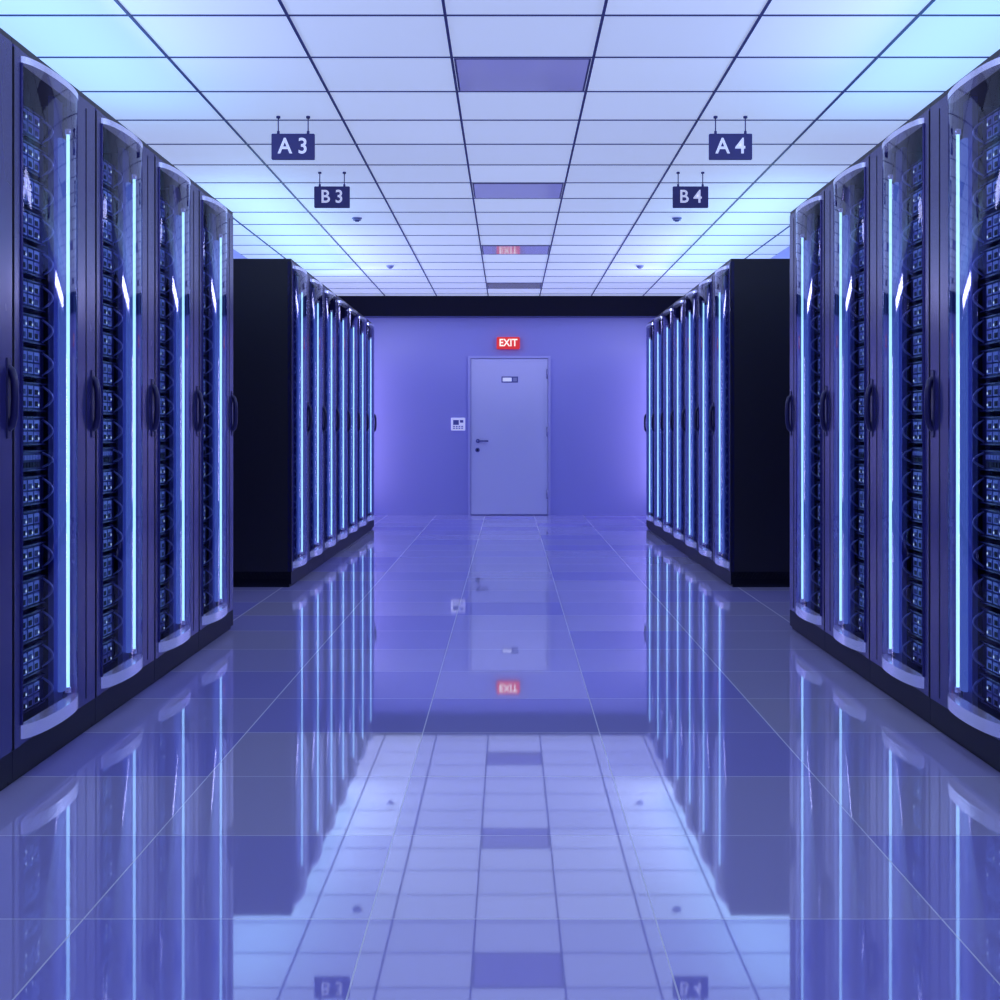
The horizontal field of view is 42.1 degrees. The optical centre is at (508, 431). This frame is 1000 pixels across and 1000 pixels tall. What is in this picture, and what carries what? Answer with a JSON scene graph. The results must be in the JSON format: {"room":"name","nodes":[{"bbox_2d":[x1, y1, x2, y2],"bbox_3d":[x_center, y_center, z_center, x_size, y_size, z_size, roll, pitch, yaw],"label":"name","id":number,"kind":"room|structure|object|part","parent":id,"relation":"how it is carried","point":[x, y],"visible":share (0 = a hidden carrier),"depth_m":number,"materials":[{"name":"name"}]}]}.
{"room":"server room","nodes":[
{"label":"server room","id":0,"kind":"room"},
{"bbox_2d":[233,249,247,258],"bbox_3d":[-2.770,-0.348,7.190,0.100,3.116,20.380,0,0,0],"label":"wall","id":1,"kind":"structure","parent":0,"point":[236,255],"depth_m":13.03,"materials":[{"name":"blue paint"}]},
{"bbox_2d":[0,515,999,999],"bbox_3d":[0.000,1.160,7.190,5.440,0.100,20.380,0,0,0],"label":"floor","id":2,"kind":"structure","parent":0,"point":[455,757],"depth_m":3.86,"materials":[{"name":"tile"}]},
{"bbox_2d":[0,28,18,790],"bbox_3d":[-2.006,-0.065,3.671,0.989,2.350,0.813,0,0,0],"label":"rack","id":3,"kind":"object","parent":2,"relation":"on","point":[9,385],"visible":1,"depth_m":4.03,"materials":[{"name":"black metal"}]},
{"bbox_2d":[8,37,100,784],"bbox_3d":[-2.006,-0.065,4.487,0.989,2.350,0.813,0,0,0],"label":"rack","id":4,"kind":"object","parent":2,"relation":"on","point":[53,121],"visible":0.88,"depth_m":4.58,"materials":[{"name":"black metal"}]},
{"bbox_2d":[91,103,159,726],"bbox_3d":[-2.006,-0.065,5.303,0.989,2.350,0.813,0,0,0],"label":"rack","id":5,"kind":"object","parent":2,"relation":"on","point":[124,163],"visible":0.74,"depth_m":5.41,"materials":[{"name":"black metal"}]},
{"bbox_2d":[151,150,203,683],"bbox_3d":[-2.006,-0.065,6.119,0.989,2.350,0.813,0,0,0],"label":"rack","id":6,"kind":"object","parent":2,"relation":"on","point":[176,196],"visible":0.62,"depth_m":6.24,"materials":[{"name":"black metal"}]},
{"bbox_2d":[196,185,237,652],"bbox_3d":[-2.006,-0.065,6.934,0.989,2.350,0.813,0,0,0],"label":"rack","id":7,"kind":"object","parent":2,"relation":"on","point":[215,219],"visible":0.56,"depth_m":7.06,"materials":[{"name":"black metal"}]},
{"bbox_2d":[233,259,311,586],"bbox_3d":[-2.006,-0.065,9.707,0.989,2.350,0.813,0,0,0],"label":"rack","id":8,"kind":"object","parent":2,"relation":"on","point":[271,296],"visible":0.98,"depth_m":9.30,"materials":[{"name":"black metal"}]},
{"bbox_2d":[307,273,326,573],"bbox_3d":[-2.006,-0.065,10.523,0.989,2.350,0.813,0,0,0],"label":"rack","id":9,"kind":"object","parent":2,"relation":"on","point":[316,289],"visible":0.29,"depth_m":10.63,"materials":[{"name":"black metal"}]},
{"bbox_2d":[322,285,339,563],"bbox_3d":[-2.006,-0.065,11.338,0.989,2.350,0.813,0,0,0],"label":"rack","id":10,"kind":"object","parent":2,"relation":"on","point":[330,299],"visible":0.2,"depth_m":11.46,"materials":[{"name":"black metal"}]},
{"bbox_2d":[335,295,350,554],"bbox_3d":[-2.006,-0.065,12.155,0.989,2.350,0.813,0,0,0],"label":"rack","id":11,"kind":"object","parent":2,"relation":"on","point":[342,306],"visible":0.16,"depth_m":12.27,"materials":[{"name":"black metal"}]},
{"bbox_2d":[346,304,360,546],"bbox_3d":[-2.006,-0.065,12.970,0.989,2.350,0.813,0,0,0],"label":"rack","id":12,"kind":"object","parent":2,"relation":"on","point":[352,313],"visible":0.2,"depth_m":13.10,"materials":[{"name":"black metal"}]},
{"bbox_2d":[356,312,368,539],"bbox_3d":[-2.006,-0.065,13.787,0.989,2.350,0.813,0,0,0],"label":"rack","id":13,"kind":"object","parent":2,"relation":"on","point":[364,417],"visible":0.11,"depth_m":13.91,"materials":[{"name":"black metal"}]},
{"bbox_2d":[365,319,376,532],"bbox_3d":[-2.006,-0.065,14.602,0.989,2.350,0.813,0,0,0],"label":"rack","id":14,"kind":"object","parent":2,"relation":"on","point":[369,326],"visible":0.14,"depth_m":14.72,"materials":[{"name":"black metal"}]},
{"bbox_2d":[644,319,655,533],"bbox_3d":[2.034,-0.065,14.602,0.989,2.350,0.813,0,0,0],"label":"rack","id":15,"kind":"object","parent":2,"relation":"on","point":[650,326],"visible":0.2,"depth_m":14.73,"materials":[{"name":"black metal"}]},
{"bbox_2d":[651,312,663,538],"bbox_3d":[2.034,-0.065,13.787,0.989,2.350,0.813,0,0,0],"label":"rack","id":16,"kind":"object","parent":2,"relation":"on","point":[658,321],"visible":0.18,"depth_m":13.89,"materials":[{"name":"black metal"}]},
{"bbox_2d":[660,304,674,546],"bbox_3d":[2.034,-0.065,12.970,0.989,2.350,0.813,0,0,0],"label":"rack","id":17,"kind":"object","parent":2,"relation":"on","point":[668,313],"visible":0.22,"depth_m":13.10,"materials":[{"name":"black metal"}]},
{"bbox_2d":[670,295,685,553],"bbox_3d":[2.034,-0.065,12.155,0.989,2.350,0.813,0,0,0],"label":"rack","id":18,"kind":"object","parent":2,"relation":"on","point":[678,306],"visible":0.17,"depth_m":12.27,"materials":[{"name":"black metal"}]},
{"bbox_2d":[681,285,698,562],"bbox_3d":[2.034,-0.065,11.338,0.989,2.350,0.813,0,0,0],"label":"rack","id":19,"kind":"object","parent":2,"relation":"on","point":[691,298],"visible":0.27,"depth_m":11.45,"materials":[{"name":"black metal"}]},
{"bbox_2d":[694,273,714,574],"bbox_3d":[2.034,-0.065,10.523,0.989,2.350,0.813,0,0,0],"label":"rack","id":20,"kind":"object","parent":2,"relation":"on","point":[705,288],"visible":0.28,"depth_m":10.63,"materials":[{"name":"black metal"}]},
{"bbox_2d":[709,259,789,586],"bbox_3d":[2.034,-0.065,9.707,0.989,2.350,0.813,0,0,0],"label":"rack","id":21,"kind":"object","parent":2,"relation":"on","point":[751,297],"visible":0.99,"depth_m":9.30,"materials":[{"name":"black metal"}]},
{"bbox_2d":[785,186,827,652],"bbox_3d":[2.034,-0.065,6.934,0.989,2.350,0.813,0,0,0],"label":"rack","id":22,"kind":"object","parent":2,"relation":"on","point":[807,221],"visible":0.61,"depth_m":7.05,"materials":[{"name":"black metal"}]},
{"bbox_2d":[820,150,872,683],"bbox_3d":[2.034,-0.065,6.119,0.989,2.350,0.813,0,0,0],"label":"rack","id":23,"kind":"object","parent":2,"relation":"on","point":[847,195],"visible":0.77,"depth_m":6.23,"materials":[{"name":"black metal"}]},
{"bbox_2d":[864,103,933,725],"bbox_3d":[2.034,-0.065,5.303,0.989,2.350,0.813,0,0,0],"label":"rack","id":24,"kind":"object","parent":2,"relation":"on","point":[900,163],"visible":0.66,"depth_m":5.41,"materials":[{"name":"black metal"}]},
{"bbox_2d":[924,49,999,771],"bbox_3d":[2.034,-0.065,4.487,0.989,2.350,0.813,0,0,0],"label":"rack","id":25,"kind":"object","parent":2,"relation":"on","point":[962,394],"visible":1,"depth_m":4.61,"materials":[{"name":"black metal"}]},
{"bbox_2d":[0,0,999,295],"bbox_3d":[0.000,-1.856,7.190,5.440,0.100,20.380,0,0,0],"label":"ceiling","id":26,"kind":"structure","parent":0,"point":[43,36],"depth_m":7.35,"materials":[{"name":"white tile"}]},
{"bbox_2d":[271,116,314,159],"bbox_3d":[-1.230,-1.675,7.410,0.246,0.249,0.024,0,0,0],"label":"hanging sign","id":27,"kind":"object","parent":26,"relation":"hanging from","point":[283,146],"visible":1,"depth_m":7.40,"materials":[{"name":"blue"}]},
{"bbox_2d":[314,172,349,207],"bbox_3d":[-1.225,-1.675,9.000,0.246,0.249,0.024,0,0,0],"label":"hanging sign","id":28,"kind":"object","parent":26,"relation":"hanging from","point":[324,196],"visible":1,"depth_m":8.99,"materials":[{"name":"blue"}]},
{"bbox_2d":[352,217,361,221],"bbox_3d":[-1.277,-1.784,10.920,0.084,0.032,0.084,0,0,0],"label":"smoke detector","id":29,"kind":"object","parent":26,"relation":"attached to","point":[356,219],"visible":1,"depth_m":10.90,"materials":[{"name":"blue plastic"}]},
{"bbox_2d":[0,0,999,295],"bbox_3d":[0.000,-1.803,7.110,5.440,0.006,20.220,0,0,0],"label":"grid","id":30,"kind":"object","parent":26,"relation":"attached to","point":[931,2],"depth_m":8.15,"materials":[{"name":"black metal"}]},
{"bbox_2d":[487,283,541,288],"bbox_3d":[0.066,-1.802,16.030,0.663,0.006,0.610,0,0,0],"label":"panel","id":31,"kind":"object","parent":26,"relation":"in","point":[490,285],"depth_m":15.98,"materials":[{"name":"glass"}]},
{"bbox_2d":[482,246,549,254],"bbox_3d":[0.066,-1.802,12.878,0.663,0.006,0.610,0,0,0],"label":"panel","id":32,"kind":"object","parent":26,"relation":"in","point":[486,250],"depth_m":12.90,"materials":[{"name":"glass"}]},
{"bbox_2d":[472,183,563,198],"bbox_3d":[0.066,-1.802,9.727,0.663,0.006,0.610,0,0,0],"label":"panel","id":33,"kind":"object","parent":26,"relation":"in","point":[481,190],"depth_m":9.70,"materials":[{"name":"glass"}]},
{"bbox_2d":[454,58,590,91],"bbox_3d":[0.066,-1.802,6.575,0.663,0.006,0.610,0,0,0],"label":"panel","id":34,"kind":"object","parent":26,"relation":"in","point":[472,74],"depth_m":6.55,"materials":[{"name":"glass"}]},
{"bbox_2d":[672,217,681,221],"bbox_3d":[1.410,-1.784,10.920,0.084,0.032,0.084,0,0,0],"label":"smoke detector","id":35,"kind":"object","parent":26,"relation":"attached to","point":[676,219],"visible":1,"depth_m":10.90,"materials":[{"name":"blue plastic"}]},
{"bbox_2d":[673,172,707,207],"bbox_3d":[1.256,-1.675,9.000,0.246,0.249,0.024,0,0,0],"label":"hanging sign","id":36,"kind":"object","parent":26,"relation":"hanging from","point":[683,196],"visible":1,"depth_m":8.99,"materials":[{"name":"blue"}]},
{"bbox_2d":[709,116,751,159],"bbox_3d":[1.262,-1.675,7.410,0.246,0.249,0.024,0,0,0],"label":"hanging sign","id":37,"kind":"object","parent":26,"relation":"hanging from","point":[721,146],"visible":1,"depth_m":7.40,"materials":[{"name":"blue"}]},
{"bbox_2d":[366,318,653,514],"bbox_3d":[0.000,-0.348,17.430,5.640,3.116,0.100,0,0,0],"label":"wall","id":38,"kind":"structure","parent":0,"point":[598,365],"depth_m":17.38,"materials":[{"name":"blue paint"}]},
{"bbox_2d":[451,418,464,430],"bbox_3d":[-0.680,-0.105,17.363,0.190,0.170,0.033,0,0,0],"label":"control panel","id":39,"kind":"object","parent":38,"relation":"attached to","point":[457,424],"visible":1,"depth_m":17.35,"materials":[{"name":"white plastic"}]},
{"bbox_2d":[497,337,519,348],"bbox_3d":[-0.010,-1.185,17.338,0.310,0.160,0.083,0,0,0],"label":"exit sign","id":40,"kind":"object","parent":38,"relation":"attached to","point":[502,342],"visible":1,"depth_m":17.30,"materials":[{"name":"red plastic"}]},
{"bbox_2d":[471,359,547,513],"bbox_3d":[0.005,0.061,17.331,1.020,2.073,0.097,0,0,0],"label":"leaf","id":41,"kind":"object","parent":38,"relation":"attached to","point":[509,471],"depth_m":17.35,"materials":[{"name":"blue paint"}]},
{"bbox_3d":[-0.362,0.181,17.317,0.175,0.178,0.067,0,0,0],"label":"handle","id":42,"kind":"part","parent":41,"relation":"part of","materials":[{"name":"silver metal"}]},
{"bbox_2d":[502,377,517,382],"bbox_3d":[0.010,-0.700,17.346,0.220,0.080,0.009,0,0,0],"label":"plate","id":43,"kind":"object","parent":41,"relation":"attached to","point":[504,379],"visible":1,"depth_m":17.34,"materials":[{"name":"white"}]},
{"bbox_2d":[468,356,550,514],"bbox_3d":[0.005,0.048,17.358,1.100,2.125,0.045,0,0,0],"label":"frame","id":44,"kind":"object","parent":38,"relation":"attached to","point":[469,357],"visible":1,"depth_m":17.34,"materials":[{"name":"blue paint"}]},
{"bbox_2d":[339,296,682,317],"bbox_3d":[0.000,-1.666,17.305,5.440,0.280,0.150,0,0,0],"label":"ceiling beam","id":45,"kind":"structure","parent":38,"relation":"attached to","point":[367,306],"depth_m":17.24,"materials":[{"name":"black paint"}]},
{"bbox_2d":[546,369,547,498],"bbox_3d":[0.510,0.025,17.335,0.024,1.730,0.023,0,0,0],"label":"hinges","id":46,"kind":"object","parent":38,"relation":"attached to","point":[546,369],"visible":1,"depth_m":17.33,"materials":[{"name":"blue metal"}]},
{"bbox_2d":[770,246,789,258],"bbox_3d":[2.770,-0.348,7.190,0.100,3.116,20.380,0,0,0],"label":"wall","id":47,"kind":"structure","parent":0,"point":[784,254],"depth_m":12.84,"materials":[{"name":"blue paint"}]}
]}

